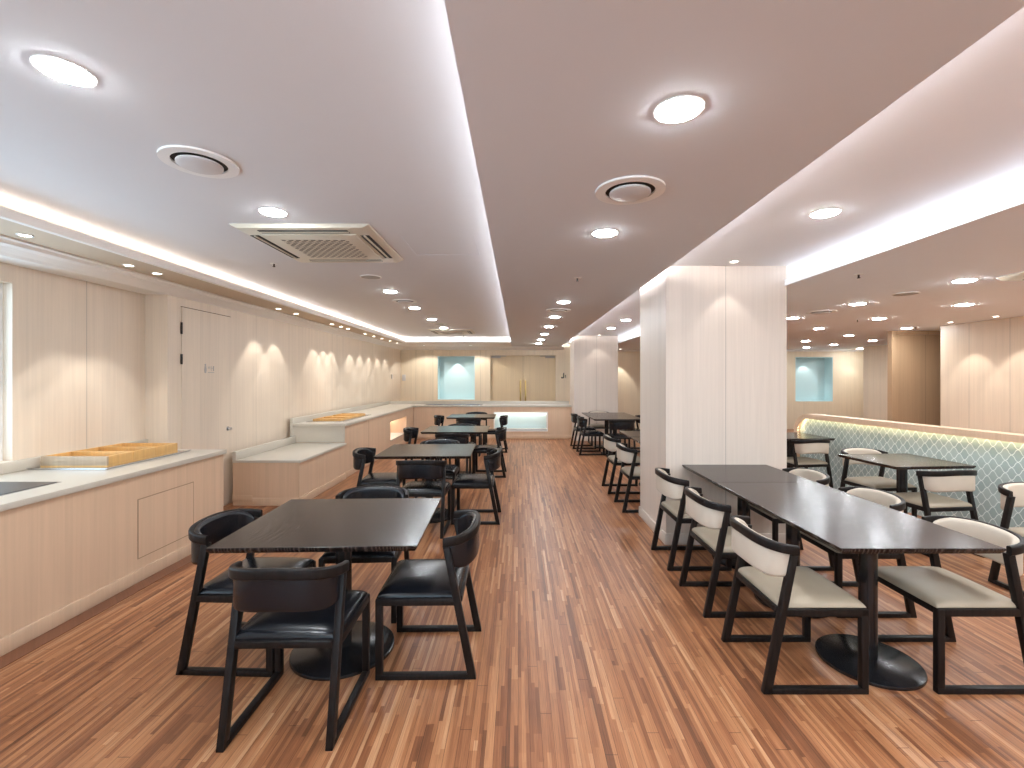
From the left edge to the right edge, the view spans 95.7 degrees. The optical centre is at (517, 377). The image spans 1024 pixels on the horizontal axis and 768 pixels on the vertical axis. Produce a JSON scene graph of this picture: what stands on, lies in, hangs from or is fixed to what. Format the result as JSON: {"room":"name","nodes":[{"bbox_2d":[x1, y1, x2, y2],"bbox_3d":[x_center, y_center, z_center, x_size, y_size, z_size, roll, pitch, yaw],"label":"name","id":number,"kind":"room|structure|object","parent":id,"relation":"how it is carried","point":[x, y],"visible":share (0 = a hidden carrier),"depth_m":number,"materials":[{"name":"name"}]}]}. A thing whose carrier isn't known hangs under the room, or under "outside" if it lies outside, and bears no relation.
{"room":"eatery","nodes":[
{"label":"eatery","id":0,"kind":"room"},
{"bbox_2d":[0,262,400,505],"bbox_3d":[-3.700,0.150,5.450,0.500,2.700,16.900,0,0,0],"label":"wall","id":1,"kind":"structure","parent":0,"point":[86,364],"depth_m":4.45,"materials":[{"name":"brown wood"}]},
{"bbox_2d":[0,283,2,460],"bbox_3d":[-3.770,-0.045,1.080,0.060,1.290,4.560,0,0,0],"label":"window","id":2,"kind":"structure","parent":1,"relation":"in","point":[1,284],"depth_m":3.35,"materials":[{"name":"white ceramic"}]},
{"bbox_2d":[0,234,404,349],"bbox_3d":[-3.471,-0.866,5.300,0.397,0.088,16.600,0,0,0],"label":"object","id":3,"kind":"structure","parent":1,"relation":"attached to","point":[13,251],"depth_m":3.98,"materials":[{"name":"paint"}]},
{"bbox_2d":[180,306,231,503],"bbox_3d":[-3.425,0.367,5.138,0.050,2.205,0.824,0,0,0],"label":"door","id":4,"kind":"structure","parent":1,"relation":"in","point":[205,336],"depth_m":5.12,"materials":[{"name":"brown wood"}]},
{"bbox_2d":[0,0,509,337],"bbox_3d":[-1.585,-1.095,4.535,3.130,0.090,15.070,0,0,0],"label":"ceiling","id":5,"kind":"structure","parent":0,"point":[326,111],"depth_m":2.03,"materials":[{"name":"paint"}]},
{"bbox_2d":[30,54,97,86],"bbox_3d":[-1.550,-1.044,1.584,0.166,0.015,0.166,0,0,0],"label":"recessed light","id":6,"kind":"object","parent":5,"relation":"in","point":[57,68],"visible":1,"depth_m":1.57,"materials":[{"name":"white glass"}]},
{"bbox_2d":[157,145,238,178],"bbox_3d":[-1.546,-1.038,2.250,0.330,0.027,0.330,0,0,0],"label":"ceiling vent","id":7,"kind":"object","parent":5,"relation":"in","point":[188,159],"visible":1,"depth_m":2.21,"materials":[{"name":"white plastic"}]},
{"bbox_2d":[258,207,287,216],"bbox_3d":[-1.550,-1.044,2.930,0.166,0.015,0.166,0,0,0],"label":"recessed light","id":8,"kind":"object","parent":5,"relation":"in","point":[274,212],"visible":1,"depth_m":2.90,"materials":[{"name":"white"}]},
{"bbox_2d":[229,223,402,262],"bbox_3d":[-1.490,-1.029,3.620,0.950,0.044,0.950,0,0,0],"label":"air conditioner","id":9,"kind":"object","parent":5,"relation":"attached to","point":[302,242],"visible":1,"depth_m":3.42,"materials":[{"name":"plastic"}]},
{"bbox_2d":[280,239,367,256],"bbox_3d":[-1.490,-1.009,3.620,0.480,0.004,0.500,0,0,0],"label":"grille","id":10,"kind":"object","parent":9,"relation":"attached to","point":[308,247],"depth_m":3.57,"materials":[{"name":"plastic"}]},
{"bbox_2d":[360,275,381,279],"bbox_3d":[-1.530,-1.048,4.810,0.216,0.007,0.216,0,0,0],"label":"ceiling speaker","id":11,"kind":"object","parent":5,"relation":"attached to","point":[370,277],"visible":1,"depth_m":4.81,"materials":[{"name":"white plastic"}]},
{"bbox_2d":[361,275,379,278],"bbox_3d":[-1.530,-1.048,4.810,0.196,0.007,0.196,0,0,0],"label":"grille","id":12,"kind":"object","parent":11,"relation":"attached to","point":[362,276],"depth_m":4.81,"materials":[{"name":"grey plastic"}]},
{"bbox_2d":[392,299,416,303],"bbox_3d":[-1.540,-1.038,6.310,0.330,0.027,0.330,0,0,0],"label":"ceiling vent","id":13,"kind":"object","parent":5,"relation":"in","point":[402,301],"visible":1,"depth_m":6.27,"materials":[{"name":"white plastic"}]},
{"bbox_2d":[427,329,475,334],"bbox_3d":[-1.470,-1.029,10.400,0.950,0.044,0.950,0,0,0],"label":"air conditioner","id":14,"kind":"object","parent":5,"relation":"attached to","point":[436,331],"visible":0.99,"depth_m":10.15,"materials":[{"name":"plastic"}]},
{"bbox_2d":[441,332,463,333],"bbox_3d":[-1.470,-1.009,10.400,0.480,0.004,0.500,0,0,0],"label":"grille","id":15,"kind":"object","parent":14,"relation":"attached to","point":[441,332],"depth_m":10.38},
{"bbox_2d":[0,429,1023,767],"bbox_3d":[3.300,1.560,5.600,15.000,0.120,17.200,0,0,0],"label":"floor","id":16,"kind":"structure","parent":0,"point":[588,652],"depth_m":2.29,"materials":[{"name":"wood"}]},
{"bbox_2d":[0,555,190,668],"bbox_3d":[-2.720,1.498,0.715,0.110,0.004,7.430,0,0,0],"label":"trim","id":17,"kind":"structure","parent":16,"relation":"on","point":[41,640],"depth_m":2.90,"materials":[{"name":"brown wood"}]},
{"bbox_2d":[0,454,222,656],"bbox_3d":[-3.224,1.109,0.710,0.888,0.782,7.380,0,0,0],"label":"counter","id":18,"kind":"object","parent":16,"relation":"on","point":[61,557],"depth_m":3.03,"materials":[{"name":"brown wood"}]},
{"bbox_2d":[0,439,226,511],"bbox_3d":[-3.221,0.659,0.785,0.893,0.118,7.530,0,0,0],"label":"countertop","id":19,"kind":"structure","parent":18,"relation":"on","point":[71,481],"depth_m":3.25,"materials":[{"name":"stone"}]},
{"bbox_2d":[0,482,59,495],"bbox_3d":[-3.223,0.677,2.510,0.495,0.006,1.020,0,0,0],"label":"induction hob","id":20,"kind":"object","parent":19,"relation":"in","point":[6,488],"visible":1,"depth_m":2.88,"materials":[{"name":"glass"}]},
{"bbox_2d":[26,450,189,469],"bbox_3d":[-3.333,0.672,3.859,0.595,0.014,0.882,0,0,0],"label":"steel plate","id":21,"kind":"object","parent":19,"relation":"on","point":[179,451],"visible":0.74,"depth_m":3.47,"materials":[{"name":"metal"}]},
{"bbox_2d":[40,451,132,466],"bbox_3d":[-3.335,0.629,3.594,0.500,0.082,0.238,0,0,0],"label":"wooden tray","id":22,"kind":"object","parent":21,"relation":"on","point":[73,458],"visible":1,"depth_m":3.48,"materials":[{"name":"brown wood"}]},
{"bbox_2d":[77,447,156,461],"bbox_3d":[-3.335,0.629,3.836,0.500,0.082,0.238,0,0,0],"label":"wooden tray","id":23,"kind":"object","parent":21,"relation":"on","point":[139,453],"visible":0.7,"depth_m":3.91,"materials":[{"name":"brown wood"}]},
{"bbox_2d":[101,443,177,455],"bbox_3d":[-3.335,0.629,4.078,0.500,0.082,0.238,0,0,0],"label":"wooden tray","id":24,"kind":"object","parent":21,"relation":"on","point":[162,448],"visible":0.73,"depth_m":4.16,"materials":[{"name":"brown wood"}]},
{"bbox_2d":[176,508,315,676],"bbox_3d":[-1.474,1.133,2.560,0.505,0.734,0.488,0,0,2],"label":"dining chair","id":25,"kind":"object","parent":16,"relation":"on","point":[211,529],"visible":0.68,"depth_m":2.35,"materials":[{"name":"black leather"}]},
{"bbox_2d":[233,446,345,505],"bbox_3d":[-2.951,1.248,6.154,0.798,0.505,1.461,0,0,0],"label":"counter","id":26,"kind":"object","parent":16,"relation":"on","point":[254,484],"depth_m":5.44,"materials":[{"name":"brown wood"}]},
{"bbox_2d":[232,436,345,462],"bbox_3d":[-2.950,0.930,6.155,0.800,0.130,1.460,0,0,0],"label":"countertop","id":27,"kind":"structure","parent":26,"relation":"on","point":[286,450],"depth_m":5.92,"materials":[{"name":"stone"}]},
{"bbox_2d":[216,560,369,752],"bbox_3d":[-0.982,1.133,2.103,0.488,0.734,0.505,0,0,-1],"label":"dining chair","id":28,"kind":"object","parent":16,"relation":"on","point":[312,607],"visible":1,"depth_m":1.93,"materials":[{"name":"black leather"}]},
{"bbox_2d":[205,498,440,680],"bbox_3d":[-0.963,1.139,2.560,0.960,0.720,0.860,0,0,-2],"label":"dining table","id":29,"kind":"object","parent":16,"relation":"on","point":[343,527],"visible":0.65,"depth_m":2.43,"materials":[{"name":"brown wood"}]},
{"bbox_2d":[293,407,413,477],"bbox_3d":[-2.963,1.109,9.470,0.774,0.782,5.160,0,0,0],"label":"counter","id":30,"kind":"object","parent":16,"relation":"on","point":[380,433],"depth_m":7.71,"materials":[{"name":"brown wood"}]},
{"bbox_2d":[290,401,417,436],"bbox_3d":[-2.978,0.782,9.470,0.825,0.364,5.180,0,0,0],"label":"countertop","id":31,"kind":"structure","parent":30,"relation":"on","point":[375,410],"depth_m":8.55,"materials":[{"name":"stone"}]},
{"bbox_2d":[307,415,368,421],"bbox_3d":[-2.985,0.676,7.830,0.570,0.008,1.380,0,0,0],"label":"steel tray","id":32,"kind":"object","parent":31,"relation":"on","point":[363,415],"visible":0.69,"depth_m":7.26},
{"bbox_2d":[313,417,349,420],"bbox_3d":[-2.990,0.656,7.433,0.440,0.030,0.385,0,0,0],"label":"wooden tray","id":33,"kind":"object","parent":32,"relation":"on","point":[320,418],"visible":1,"depth_m":7.35,"materials":[{"name":"brown wood"}]},
{"bbox_2d":[325,415,357,418],"bbox_3d":[-2.990,0.656,7.822,0.440,0.030,0.385,0,0,0],"label":"wooden tray","id":34,"kind":"object","parent":32,"relation":"on","point":[350,416],"visible":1,"depth_m":7.93,"materials":[{"name":"brown wood"}]},
{"bbox_2d":[335,413,364,416],"bbox_3d":[-2.990,0.656,8.213,0.440,0.030,0.385,0,0,0],"label":"wooden tray","id":35,"kind":"object","parent":32,"relation":"on","point":[358,414],"visible":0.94,"depth_m":8.37,"materials":[{"name":"brown wood"}]},
{"bbox_2d":[390,433,403,440],"bbox_3d":[-2.794,1.280,10.075,0.388,0.020,1.340,0,0,0],"label":"cubby shelf","id":36,"kind":"object","parent":30,"relation":"attached to","point":[393,436],"depth_m":10.21,"materials":[{"name":"beige wood"}]},
{"bbox_2d":[318,485,409,623],"bbox_3d":[-0.990,1.133,3.067,0.488,0.734,0.505,0,0,-3],"label":"dining chair","id":37,"kind":"object","parent":16,"relation":"on","point":[370,491],"visible":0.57,"depth_m":2.98,"materials":[{"name":"black leather"}]},
{"bbox_2d":[352,447,405,486],"bbox_3d":[-1.512,1.133,5.020,0.505,0.734,0.488,0,0,-4],"label":"dining chair","id":38,"kind":"object","parent":16,"relation":"on","point":[362,456],"visible":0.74,"depth_m":4.87,"materials":[{"name":"black leather"}]},
{"bbox_2d":[403,427,439,460],"bbox_3d":[-1.502,1.133,7.150,0.505,0.734,0.488,0,0,0],"label":"dining chair","id":39,"kind":"object","parent":16,"relation":"on","point":[409,432],"visible":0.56,"depth_m":7.16,"materials":[{"name":"black leather"}]},
{"bbox_2d":[396,460,450,538],"bbox_3d":[-0.930,1.133,4.562,0.488,0.734,0.505,0,0,0],"label":"dining chair","id":40,"kind":"object","parent":16,"relation":"on","point":[406,469],"visible":0.87,"depth_m":4.39,"materials":[{"name":"black leather"}]},
{"bbox_2d":[374,444,475,523],"bbox_3d":[-0.965,1.139,5.030,0.960,0.720,0.860,0,0,-2],"label":"dining table","id":41,"kind":"object","parent":16,"relation":"on","point":[396,451],"visible":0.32,"depth_m":4.90,"materials":[{"name":"black wood"}]},
{"bbox_2d":[375,510,481,680],"bbox_3d":[-0.460,1.133,2.530,0.505,0.734,0.488,0,0,-1],"label":"dining chair","id":42,"kind":"object","parent":16,"relation":"on","point":[412,582],"visible":1,"depth_m":2.33,"materials":[{"name":"black leather"}]},
{"bbox_2d":[414,439,459,506],"bbox_3d":[-0.957,1.133,5.572,0.488,0.734,0.505,0,0,0],"label":"dining chair","id":43,"kind":"object","parent":16,"relation":"on","point":[452,470],"visible":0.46,"depth_m":5.69,"materials":[{"name":"black leather"}]},
{"bbox_2d":[434,415,443,438],"bbox_3d":[-1.472,1.133,9.550,0.505,0.734,0.488,0,0,0],"label":"dining chair","id":44,"kind":"object","parent":16,"relation":"on","point":[438,419],"visible":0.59,"depth_m":9.36,"materials":[{"name":"black leather"}]},
{"bbox_2d":[434,433,470,480],"bbox_3d":[-0.930,1.133,6.657,0.488,0.734,0.505,0,0,0],"label":"dining chair","id":45,"kind":"object","parent":16,"relation":"on","point":[462,438],"visible":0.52,"depth_m":6.43,"materials":[{"name":"black leather"}]},
{"bbox_2d":[420,426,489,479],"bbox_3d":[-0.930,1.139,7.100,0.960,0.720,0.860,0,0,-1],"label":"dining table","id":46,"kind":"object","parent":16,"relation":"on","point":[432,429],"visible":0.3,"depth_m":7.00,"materials":[{"name":"black wood"}]},
{"bbox_2d":[445,423,476,471],"bbox_3d":[-0.930,1.133,7.603,0.488,0.734,0.505,0,0,0],"label":"dining chair","id":47,"kind":"object","parent":16,"relation":"on","point":[456,424],"visible":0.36,"depth_m":7.78,"materials":[{"name":"black leather"}]},
{"bbox_2d":[456,418,481,456],"bbox_3d":[-0.960,1.133,9.088,0.488,0.734,0.505,0,0,0],"label":"dining chair","id":48,"kind":"object","parent":16,"relation":"on","point":[475,421],"visible":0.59,"depth_m":8.87,"materials":[{"name":"black leather"}]},
{"bbox_2d":[446,414,495,441],"bbox_3d":[-0.940,1.139,9.550,0.960,0.720,0.860,0,0,-1],"label":"dining table","id":49,"kind":"object","parent":16,"relation":"on","point":[452,416],"visible":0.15,"depth_m":9.36,"materials":[{"name":"black wood"}]},
{"bbox_2d":[451,448,500,524],"bbox_3d":[-0.432,1.133,4.965,0.505,0.734,0.488,0,0,0],"label":"dining chair","id":50,"kind":"object","parent":16,"relation":"on","point":[492,460],"visible":0.98,"depth_m":4.75,"materials":[{"name":"black leather"}]},
{"bbox_2d":[466,412,486,444],"bbox_3d":[-0.930,1.133,10.303,0.488,0.734,0.505,0,0,0],"label":"dining chair","id":51,"kind":"object","parent":16,"relation":"on","point":[468,412],"visible":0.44,"depth_m":10.49,"materials":[{"name":"black leather"}]},
{"bbox_2d":[473,427,506,477],"bbox_3d":[-0.427,1.133,7.190,0.505,0.734,0.488,0,0,0],"label":"dining chair","id":52,"kind":"object","parent":16,"relation":"on","point":[500,433],"visible":0.87,"depth_m":7.01,"materials":[{"name":"black leather"}]},
{"bbox_2d":[413,407,571,438],"bbox_3d":[-0.628,1.109,11.742,3.913,0.782,0.616,0,0,0],"label":"counter","id":53,"kind":"object","parent":16,"relation":"on","point":[523,422],"depth_m":11.45,"materials":[{"name":"brown wood"}]},
{"bbox_2d":[390,401,571,406],"bbox_3d":[-1.005,0.750,11.768,4.670,0.300,0.675,0,0,0],"label":"countertop","id":54,"kind":"structure","parent":53,"relation":"on","point":[420,403],"depth_m":12.06,"materials":[{"name":"stone"}]},
{"bbox_2d":[426,404,482,404],"bbox_3d":[-1.625,0.675,11.750,1.450,0.008,0.460,0,0,0],"label":"cooktop","id":55,"kind":"object","parent":54,"relation":"in","point":[426,404],"visible":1,"depth_m":11.72,"materials":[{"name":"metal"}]},
{"bbox_2d":[495,428,546,430],"bbox_3d":[0.068,1.295,11.594,1.351,0.050,0.283,0,0,0],"label":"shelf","id":56,"kind":"object","parent":53,"relation":"attached to","point":[508,429],"depth_m":11.45,"materials":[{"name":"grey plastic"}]},
{"bbox_2d":[483,415,507,452],"bbox_3d":[-0.458,1.133,9.520,0.505,0.734,0.488,0,0,0],"label":"dining chair","id":57,"kind":"object","parent":16,"relation":"on","point":[503,419],"visible":0.65,"depth_m":9.31,"materials":[{"name":"black leather"}]},
{"bbox_2d":[570,413,595,448],"bbox_3d":[1.397,1.133,10.000,0.505,0.734,0.488,0,0,0],"label":"dining chair","id":58,"kind":"object","parent":16,"relation":"on","point":[577,428],"visible":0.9,"depth_m":9.80,"materials":[{"name":"black leather"}]},
{"bbox_2d":[576,416,604,454],"bbox_3d":[1.427,1.133,9.200,0.505,0.734,0.488,0,0,0],"label":"dining chair","id":59,"kind":"object","parent":16,"relation":"on","point":[581,421],"visible":0.97,"depth_m":9.01,"materials":[{"name":"black leather"}]},
{"bbox_2d":[588,411,611,444],"bbox_3d":[1.860,1.133,10.543,0.488,0.734,0.505,0,0,0],"label":"chair","id":60,"kind":"object","parent":16,"relation":"on","point":[596,426],"visible":0.33,"depth_m":10.48,"materials":[{"name":"beige leather"}]},
{"bbox_2d":[582,412,632,448],"bbox_3d":[1.915,1.139,10.020,0.960,0.720,0.860,0,0,0],"label":"dining table","id":61,"kind":"object","parent":16,"relation":"on","point":[587,414],"visible":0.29,"depth_m":9.98,"materials":[{"name":"black wood"}]},
{"bbox_2d":[588,416,639,454],"bbox_3d":[1.915,1.139,9.155,0.960,0.720,0.860,0,0,0],"label":"dining table","id":62,"kind":"object","parent":16,"relation":"on","point":[595,418],"visible":0.5,"depth_m":9.05,"materials":[{"name":"black wood"}]},
{"bbox_2d":[601,434,639,493],"bbox_3d":[1.407,1.133,6.210,0.505,0.734,0.488,0,0,0],"label":"chair","id":63,"kind":"object","parent":16,"relation":"on","point":[610,442],"visible":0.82,"depth_m":6.01,"materials":[{"name":"wood"}]},
{"bbox_2d":[606,420,635,455],"bbox_3d":[1.930,1.133,8.707,0.488,0.734,0.505,0,0,0],"label":"dining chair","id":64,"kind":"object","parent":16,"relation":"on","point":[613,424],"visible":0.59,"depth_m":8.50,"materials":[{"name":"black leather"}]},
{"bbox_2d":[614,443,639,512],"bbox_3d":[1.407,1.133,5.380,0.505,0.734,0.488,0,0,0],"label":"chair","id":65,"kind":"object","parent":16,"relation":"on","point":[625,454],"visible":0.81,"depth_m":5.20,"materials":[{"name":"beige leather"}]},
{"bbox_2d":[619,431,639,485],"bbox_3d":[1.860,1.139,6.470,0.755,0.720,0.680,0,0,0],"label":"square table","id":66,"kind":"object","parent":16,"relation":"on","point":[629,434],"visible":0.11,"depth_m":6.50,"materials":[{"name":"black wood"}]},
{"bbox_2d":[619,415,639,451],"bbox_3d":[2.402,1.133,9.600,0.505,0.734,0.488,0,0,0],"label":"dining chair","id":67,"kind":"object","parent":16,"relation":"on","point":[637,422],"visible":0.14,"depth_m":9.78,"materials":[{"name":"black leather"}]},
{"bbox_2d":[651,468,731,570],"bbox_3d":[1.411,1.133,3.830,0.505,0.734,0.488,0,0,0],"label":"chair","id":68,"kind":"object","parent":16,"relation":"on","point":[671,487],"visible":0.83,"depth_m":3.64,"materials":[{"name":"wood"}]},
{"bbox_2d":[679,487,775,617],"bbox_3d":[1.411,1.133,3.125,0.505,0.734,0.488,0,0,0],"label":"chair","id":69,"kind":"object","parent":16,"relation":"on","point":[715,537],"visible":0.76,"depth_m":2.95,"materials":[{"name":"wood"}]},
{"bbox_2d":[682,465,813,568],"bbox_3d":[1.852,1.139,3.812,0.755,0.720,0.700,0,0,0],"label":"cafe table","id":70,"kind":"object","parent":16,"relation":"on","point":[711,473],"visible":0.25,"depth_m":3.77,"materials":[{"name":"brown wood"}]},
{"bbox_2d":[749,468,833,570],"bbox_3d":[2.243,1.133,3.830,0.505,0.734,0.488,0,0,0],"label":"chair","id":71,"kind":"object","parent":16,"relation":"on","point":[814,475],"visible":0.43,"depth_m":3.70,"materials":[{"name":"wood"}]},
{"bbox_2d":[721,515,868,694],"bbox_3d":[1.411,1.133,2.425,0.505,0.734,0.488,0,0,0],"label":"chair","id":72,"kind":"object","parent":16,"relation":"on","point":[789,589],"visible":1,"depth_m":2.23,"materials":[{"name":"leather"}]},
{"bbox_2d":[787,439,833,487],"bbox_3d":[3.720,1.133,6.027,0.488,0.734,0.505,0,0,-6],"label":"chair","id":73,"kind":"object","parent":16,"relation":"on","point":[812,446],"visible":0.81,"depth_m":5.84,"materials":[{"name":"beige leather"}]},
{"bbox_2d":[787,432,834,467],"bbox_3d":[3.690,1.139,6.280,0.755,0.720,0.680,0,0,-4],"label":"square table","id":74,"kind":"object","parent":16,"relation":"on","point":[790,435],"visible":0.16,"depth_m":6.24,"materials":[{"name":"black wood"}]},
{"bbox_2d":[800,487,916,617],"bbox_3d":[2.248,1.133,3.125,0.505,0.734,0.488,0,0,0],"label":"chair","id":75,"kind":"object","parent":16,"relation":"on","point":[893,501],"visible":0.47,"depth_m":2.92,"materials":[{"name":"wood"}]},
{"bbox_2d":[715,482,1006,690],"bbox_3d":[1.852,1.139,2.785,0.755,0.720,1.345,0,0,0],"label":"table","id":76,"kind":"object","parent":16,"relation":"on","point":[844,522],"visible":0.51,"depth_m":2.43,"materials":[{"name":"brown wood"}]},
{"bbox_2d":[840,447,916,516],"bbox_3d":[3.740,1.133,4.862,0.488,0.734,0.505,0,0,-6],"label":"chair","id":77,"kind":"object","parent":16,"relation":"on","point":[880,482],"visible":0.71,"depth_m":4.91,"materials":[{"name":"beige leather"}]},
{"bbox_2d":[837,453,975,513],"bbox_3d":[3.665,1.139,4.420,0.755,0.720,0.680,0,0,-4],"label":"square table","id":78,"kind":"object","parent":16,"relation":"on","point":[901,462],"visible":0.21,"depth_m":4.38,"materials":[{"name":"brown wood"}]},
{"bbox_2d":[794,414,1023,527],"bbox_3d":[4.541,1.005,4.069,0.170,0.990,5.600,0,0,-8],"label":"wall","id":79,"kind":"structure","parent":16,"relation":"on","point":[998,457],"depth_m":4.87,"materials":[{"name":"teal tile"}]},
{"bbox_2d":[893,469,985,557],"bbox_3d":[3.655,1.133,4.088,0.488,0.734,0.505,0,0,-6],"label":"chair","id":80,"kind":"object","parent":16,"relation":"on","point":[952,480],"visible":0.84,"depth_m":3.92,"materials":[{"name":"beige leather"}]},
{"bbox_2d":[878,515,1023,694],"bbox_3d":[2.243,1.133,2.425,0.505,0.734,0.488,0,0,0],"label":"chair","id":81,"kind":"object","parent":16,"relation":"on","point":[947,594],"visible":0.8,"depth_m":2.27,"materials":[{"name":"beige leather"}]},
{"bbox_2d":[988,482,1023,594],"bbox_3d":[3.700,1.133,3.172,0.488,0.734,0.505,0,0,0],"label":"chair","id":82,"kind":"object","parent":16,"relation":"on","point":[1011,493],"visible":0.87,"depth_m":3.34,"materials":[{"name":"beige leather"}]},
{"bbox_2d":[0,0,1023,346],"bbox_3d":[-1.210,-1.025,5.300,4.901,0.230,16.600,0,0,0],"label":"ceiling","id":83,"kind":"structure","parent":0,"point":[561,97],"depth_m":1.60,"materials":[{"name":"paint"}]},
{"bbox_2d":[15,233,34,237],"bbox_3d":[-3.137,-0.908,2.946,0.084,0.006,0.084,0,0,0],"label":"recessed light","id":84,"kind":"object","parent":83,"relation":"attached to","point":[18,234],"visible":1,"depth_m":2.95,"materials":[{"name":"plastic"}]},
{"bbox_2d":[0,205,404,342],"bbox_3d":[-2.914,-0.935,4.435,0.041,0.059,14.870,0,0,0],"label":"trim","id":85,"kind":"structure","parent":83,"relation":"attached to","point":[6,213],"depth_m":3.59,"materials":[{"name":"paint"}]},
{"bbox_2d":[546,308,570,312],"bbox_3d":[0.542,-0.897,6.200,0.330,0.027,0.330,0,0,0],"label":"ceiling vent","id":86,"kind":"object","parent":83,"relation":"in","point":[554,310],"visible":1,"depth_m":6.14,"materials":[{"name":"white plastic"}]},
{"bbox_2d":[592,228,618,236],"bbox_3d":[0.545,-0.903,2.900,0.166,0.015,0.166,0,0,0],"label":"recessed light","id":87,"kind":"object","parent":83,"relation":"in","point":[607,232],"visible":1,"depth_m":2.87,"materials":[{"name":"white"}]},
{"bbox_2d":[593,230,616,236],"bbox_3d":[0.545,-0.903,2.900,0.148,0.015,0.148,0,0,0],"label":"diffuser","id":88,"kind":"object","parent":87,"relation":"attached to","point":[597,233],"depth_m":2.88,"materials":[{"name":"white"}]},
{"bbox_2d":[595,175,665,204],"bbox_3d":[0.542,-0.897,2.241,0.330,0.027,0.330,0,0,0],"label":"ceiling vent","id":89,"kind":"object","parent":83,"relation":"in","point":[632,189],"visible":1,"depth_m":2.20,"materials":[{"name":"white plastic"}]},
{"bbox_2d":[653,94,704,123],"bbox_3d":[0.545,-0.903,1.569,0.166,0.015,0.166,0,0,0],"label":"recessed light","id":90,"kind":"object","parent":83,"relation":"in","point":[680,108],"visible":1,"depth_m":1.55,"materials":[{"name":"white"}]},
{"bbox_2d":[570,336,617,440],"bbox_3d":[1.857,0.210,11.440,1.075,2.580,0.848,0,0,0],"label":"column","id":91,"kind":"structure","parent":0,"point":[593,359],"depth_m":11.03,"materials":[{"name":"brown wood"}]},
{"bbox_2d":[401,344,862,428],"bbox_3d":[3.625,0.150,13.660,14.350,2.700,0.120,0,0,0],"label":"wall","id":92,"kind":"structure","parent":0,"point":[420,367],"depth_m":13.60,"materials":[{"name":"brown wood"}]},
{"bbox_2d":[438,356,474,399],"bbox_3d":[-1.815,-0.002,13.781,1.130,1.317,0.358,0,0,0],"label":"wall niche","id":93,"kind":"object","parent":92,"relation":"attached to","point":[456,374],"depth_m":13.93,"materials":[{"name":"teal paint"}]},
{"bbox_2d":[401,347,563,349],"bbox_3d":[-1.058,-0.864,13.520,4.783,0.092,0.160,0,0,0],"label":"trim","id":94,"kind":"structure","parent":92,"relation":"attached to","point":[404,348],"depth_m":13.51,"materials":[{"name":"paint"}]},
{"bbox_2d":[490,356,555,400],"bbox_3d":[0.150,0.350,13.720,2.100,2.300,0.200,0,0,0],"label":"door","id":95,"kind":"structure","parent":92,"relation":"in","point":[512,378],"depth_m":13.73,"materials":[{"name":"brown wood"}]},
{"bbox_2d":[618,350,862,350],"bbox_3d":[6.500,-0.805,13.590,8.200,0.050,0.020,0,0,0],"label":"trim","id":96,"kind":"structure","parent":92,"relation":"attached to","point":[618,350],"depth_m":13.58,"materials":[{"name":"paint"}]},
{"bbox_2d":[795,357,832,400],"bbox_3d":[8.700,0.037,13.796,1.140,1.345,0.388,0,0,0],"label":"niche","id":97,"kind":"object","parent":92,"relation":"attached to","point":[813,375],"depth_m":13.96,"materials":[{"name":"teal paint"}]},
{"bbox_2d":[639,266,786,544],"bbox_3d":[1.877,0.210,4.610,1.115,2.580,0.908,0,0,0],"label":"column","id":98,"kind":"structure","parent":0,"point":[713,339],"depth_m":4.17,"materials":[{"name":"brown wood"}]},
{"bbox_2d":[565,7,1023,343],"bbox_3d":[1.830,-1.075,5.300,1.580,0.130,16.600,0,0,0],"label":"ceiling strip","id":99,"kind":"object","parent":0,"point":[955,139],"depth_m":2.31,"materials":[{"name":"paint"}]},
{"bbox_2d":[809,208,841,217],"bbox_3d":[1.880,-1.004,2.834,0.166,0.015,0.166,0,0,0],"label":"recessed light","id":100,"kind":"object","parent":99,"relation":"attached to","point":[823,213],"visible":1,"depth_m":2.81,"materials":[{"name":"white"}]},
{"bbox_2d":[618,182,1023,349],"bbox_3d":[6.500,-0.985,5.300,8.200,0.310,16.600,0,0,0],"label":"ceiling","id":101,"kind":"structure","parent":0,"point":[982,239],"depth_m":3.98,"materials":[{"name":"paint"}]},
{"bbox_2d":[806,310,836,314],"bbox_3d":[3.800,-0.818,5.800,0.330,0.027,0.330,0,0,0],"label":"ceiling vent","id":102,"kind":"object","parent":101,"relation":"in","point":[818,312],"visible":1,"depth_m":5.77,"materials":[{"name":"white plastic"}]},
{"bbox_2d":[892,292,919,295],"bbox_3d":[3.820,-0.828,4.560,0.216,0.007,0.216,0,0,0],"label":"ceiling speaker","id":103,"kind":"object","parent":101,"relation":"attached to","point":[903,293],"visible":1,"depth_m":4.55,"materials":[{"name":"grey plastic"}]},
{"bbox_2d":[951,278,977,282],"bbox_3d":[3.800,-0.824,3.940,0.166,0.015,0.166,0,0,0],"label":"recessed light","id":104,"kind":"object","parent":101,"relation":"in","point":[970,279],"visible":1,"depth_m":3.92,"materials":[{"name":"white"}]},
{"bbox_2d":[996,272,1023,280],"bbox_3d":[4.420,-0.809,3.350,0.950,0.044,0.950,0,0,0],"label":"air conditioner","id":105,"kind":"object","parent":101,"relation":"attached to","point":[1017,276],"visible":1,"depth_m":3.74,"materials":[{"name":"plastic"}]},
{"bbox_2d":[863,345,886,420],"bbox_3d":[9.925,0.275,11.935,1.350,2.450,0.930,0,0,0],"label":"wall","id":106,"kind":"structure","parent":0,"point":[874,357],"depth_m":11.98,"materials":[{"name":"brown wood"}]},
{"bbox_2d":[887,331,939,425],"bbox_3d":[7.495,0.275,8.205,1.810,2.450,0.110,0,0,0],"label":"wall","id":107,"kind":"structure","parent":0,"point":[913,357],"depth_m":8.20,"materials":[{"name":"brown wood"}]},
{"bbox_2d":[940,316,1023,433],"bbox_3d":[7.090,0.275,2.215,0.620,2.450,10.430,0,0,0],"label":"wall","id":108,"kind":"structure","parent":0,"point":[982,362],"depth_m":6.76,"materials":[{"name":"brown wood"}]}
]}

